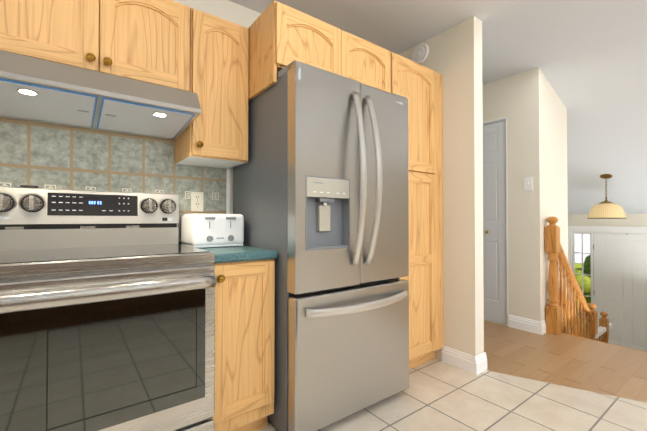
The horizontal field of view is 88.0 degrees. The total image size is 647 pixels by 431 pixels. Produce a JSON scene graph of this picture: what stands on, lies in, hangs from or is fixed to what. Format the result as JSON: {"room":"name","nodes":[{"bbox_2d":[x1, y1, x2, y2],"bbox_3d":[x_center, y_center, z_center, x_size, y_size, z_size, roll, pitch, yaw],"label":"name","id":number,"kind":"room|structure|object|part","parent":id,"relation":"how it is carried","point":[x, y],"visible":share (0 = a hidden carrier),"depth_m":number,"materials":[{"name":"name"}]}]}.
{"room":"kitchen","nodes":[
{"label":"kitchen","id":0,"kind":"room"},
{"bbox_2d":[172,0,260,213],"bbox_3d":[-1.420,-0.157,1.587,4.980,2.440,0.120,0,-1,-37],"label":"wall","id":1,"kind":"structure","parent":0,"point":[227,10],"depth_m":2.13,"materials":[{"name":"paint"}]},
{"bbox_2d":[0,0,189,91],"bbox_3d":[-1.072,-0.836,1.551,0.805,0.443,0.360,0,-1,-37],"label":"upper cabinet","id":2,"kind":"object","parent":1,"relation":"attached to","point":[148,41],"visible":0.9,"depth_m":1.47,"materials":[{"name":"brown wood"}]},
{"bbox_2d":[0,50,200,140],"bbox_3d":[-1.031,-0.523,1.492,0.804,0.180,0.496,0,-1,-37],"label":"range hood","id":3,"kind":"object","parent":2,"relation":"attached to","point":[36,90],"visible":1,"depth_m":1.40,"materials":[{"name":"silver metal"}]},
{"bbox_2d":[0,118,229,241],"bbox_3d":[-1.351,-0.212,1.556,1.892,0.830,0.012,0,-1,-37],"label":"tile backsplash","id":4,"kind":"structure","parent":1,"relation":"attached to","point":[39,155],"depth_m":1.72,"materials":[{"name":"green tile"}]},
{"bbox_2d":[191,192,202,210],"bbox_3d":[-0.752,-0.083,1.997,0.072,0.116,0.008,0,-1,-37],"label":"duplex electrical outlet","id":5,"kind":"object","parent":4,"relation":"attached to","point":[196,201],"visible":1,"depth_m":1.99,"materials":[{"name":"beige plastic"}]},
{"bbox_2d":[176,8,248,168],"bbox_3d":[-0.622,-0.676,1.886,0.311,0.756,0.360,0,-1,-37],"label":"upper cabinet","id":6,"kind":"object","parent":1,"relation":"attached to","point":[214,134],"visible":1,"depth_m":1.78,"materials":[{"name":"brown wood"}]},
{"bbox_2d":[248,1,390,100],"bbox_3d":[-0.089,-0.851,2.121,0.823,0.400,0.625,0,-1,-37],"label":"upper cabinet","id":7,"kind":"object","parent":1,"relation":"attached to","point":[281,36],"visible":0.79,"depth_m":1.79,"materials":[{"name":"brown wood"}]},
{"bbox_2d":[229,0,646,214],"bbox_3d":[1.549,-0.622,2.114,10.600,1.618,8.800,0,-1,-37],"label":"ceiling","id":8,"kind":"structure","parent":0,"point":[588,58],"depth_m":2.75,"materials":[{"name":"white paint"}]},
{"bbox_2d":[587,174,626,218],"bbox_3d":[3.784,-0.254,4.481,0.408,0.594,0.408,0,-1,-37],"label":"pendant lamp","id":9,"kind":"object","parent":8,"relation":"hanging from","point":[606,209],"visible":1,"depth_m":4.37,"materials":[{"name":"beige glass"}]},
{"bbox_3d":[3.784,-0.062,4.479,0.392,0.195,0.392,0,-1,-37],"label":"lamp shade","id":10,"kind":"part","parent":9,"relation":"part of","materials":[{"name":"beige glass"}]},
{"bbox_2d":[398,16,487,359],"bbox_3d":[0.821,-0.145,2.657,0.110,2.440,0.850,0,-1,-37],"label":"wall","id":11,"kind":"structure","parent":0,"point":[455,53],"depth_m":2.36,"materials":[{"name":"paint"}]},
{"bbox_2d":[412,43,428,63],"bbox_3d":[0.758,-1.277,2.642,0.021,0.156,0.156,0,-1,-37],"label":"smoke detector","id":12,"kind":"object","parent":11,"relation":"in","point":[420,53],"visible":0.98,"depth_m":2.63,"materials":[{"name":"white plastic"}]},
{"bbox_2d":[442,345,486,370],"bbox_3d":[-0.023,1.031,3.876,0.016,0.115,3.866,0,-1,-37],"label":"baseboard","id":13,"kind":"structure","parent":11,"relation":"attached to","point":[476,365],"depth_m":2.32,"materials":[{"name":"white wood"}]},
{"bbox_2d":[258,358,646,430],"bbox_3d":[1.054,1.069,-0.149,7.120,0.050,5.600,0,-1,-37],"label":"floor","id":14,"kind":"structure","parent":0,"point":[438,395],"depth_m":1.85,"materials":[{"name":"beige tile"}]},
{"bbox_2d":[0,185,215,430],"bbox_3d":[-0.927,0.463,1.385,0.790,1.196,0.773,0,-1,-37],"label":"range","id":15,"kind":"object","parent":14,"relation":"on","point":[107,310],"visible":1,"depth_m":1.19,"materials":[{"name":"silver metal"}]},
{"bbox_2d":[213,259,274,430],"bbox_3d":[-0.530,0.638,1.756,0.318,0.853,0.655,0,-1,-37],"label":"base cabinet","id":16,"kind":"object","parent":14,"relation":"on","point":[244,338],"visible":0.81,"depth_m":1.53,"materials":[{"name":"brown wood"}]},
{"bbox_2d":[178,242,277,263],"bbox_3d":[-0.536,0.180,1.771,0.323,0.061,0.632,0,-1,-37],"label":"countertop","id":17,"kind":"structure","parent":16,"relation":"on","point":[227,254],"depth_m":1.56,"materials":[{"name":"teal laminate"}]},
{"bbox_2d":[181,214,243,247],"bbox_3d":[-0.622,0.081,1.878,0.282,0.179,0.276,0,-1,-37],"label":"toaster","id":18,"kind":"object","parent":17,"relation":"on","point":[209,230],"visible":0.98,"depth_m":1.77,"materials":[{"name":"white plastic"}]},
{"bbox_2d":[233,60,408,430],"bbox_3d":[-0.001,0.180,2.010,0.797,1.776,0.835,0,-1,-37],"label":"fridge","id":19,"kind":"object","parent":14,"relation":"on","point":[320,193],"visible":1,"depth_m":1.68,"materials":[{"name":"grey metal"}]},
{"bbox_2d":[390,52,442,368],"bbox_3d":[0.477,0.013,2.534,0.581,2.120,0.625,0,-1,-37],"label":"pantry cabinet","id":20,"kind":"object","parent":14,"relation":"on","point":[418,86],"visible":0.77,"depth_m":2.33,"materials":[{"name":"brown wood"}]},
{"bbox_2d":[488,67,571,325],"bbox_3d":[1.089,0.484,4.820,0.700,3.650,3.895,0,-1,-37],"label":"wall","id":21,"kind":"structure","parent":0,"point":[529,104],"depth_m":3.19,"materials":[{"name":"paint"}]},
{"bbox_2d":[483,116,507,325],"bbox_3d":[1.578,0.057,3.602,0.066,2.057,0.784,0,-1,-37],"label":"door","id":22,"kind":"structure","parent":21,"relation":"attached to","point":[495,241],"depth_m":3.39,"materials":[{"name":"white paint"}]},
{"bbox_2d":[508,315,544,334],"bbox_3d":[1.901,1.023,3.151,0.040,0.115,0.291,0,-1,-37],"label":"baseboard","id":23,"kind":"structure","parent":21,"relation":"attached to","point":[538,327],"depth_m":3.12,"materials":[{"name":"white wood"}]},
{"bbox_2d":[524,177,531,189],"bbox_3d":[1.912,-0.296,3.132,0.014,0.116,0.072,0,-1,-37],"label":"switch plate","id":24,"kind":"object","parent":21,"relation":"attached to","point":[527,183],"visible":1,"depth_m":3.13,"materials":[{"name":"white plastic"}]},
{"bbox_2d":[484,320,646,402],"bbox_3d":[3.591,1.111,3.622,5.500,0.050,8.600,0,-1,-37],"label":"floor","id":25,"kind":"structure","parent":0,"point":[572,361],"depth_m":2.46,"materials":[{"name":"brown wood"}]},
{"bbox_2d":[572,214,646,226],"bbox_3d":[4.990,1.084,5.300,0.150,2.460,2.070,0,-1,-37],"label":"wall","id":26,"kind":"structure","parent":0,"point":[634,220],"depth_m":5.50,"materials":[{"name":"paint"}]},
{"bbox_2d":[566,226,646,351],"bbox_3d":[4.797,1.247,5.503,0.172,2.140,1.390,0,-1,-37],"label":"door","id":27,"kind":"structure","parent":26,"relation":"attached to","point":[618,260],"depth_m":5.45,"materials":[{"name":"white wood"}]},
{"bbox_3d":[3.455,2.326,4.132,3.690,0.050,2.100,0,-1,-37],"label":"floor","id":28,"kind":"structure","parent":0,"visible":0},
{"bbox_2d":[545,216,612,342],"bbox_3d":[2.967,1.157,3.783,2.306,2.280,0.198,0,-1,-37],"label":"balustrade","id":29,"kind":"object","parent":28,"relation":"on","point":[559,305],"visible":0.54,"depth_m":3.24,"materials":[{"name":"brown wood"}]},
{"label":"outside","id":30,"kind":"structure","parent":0,"visible":0},
{"bbox_2d":[574,233,633,328],"bbox_3d":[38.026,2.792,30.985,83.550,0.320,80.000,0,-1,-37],"label":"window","id":31,"kind":"structure","parent":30,"point":[578,245],"depth_m":28.51,"materials":[{"name":"white glass"}]},
{"bbox_2d":[575,255,590,304],"bbox_3d":[6.391,1.735,8.530,2.640,1.855,3.582,0,-1,-37],"label":"bush","id":32,"kind":"object","parent":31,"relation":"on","point":[586,278],"visible":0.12,"depth_m":7.77,"materials":[{"name":"green plant"}]}
]}

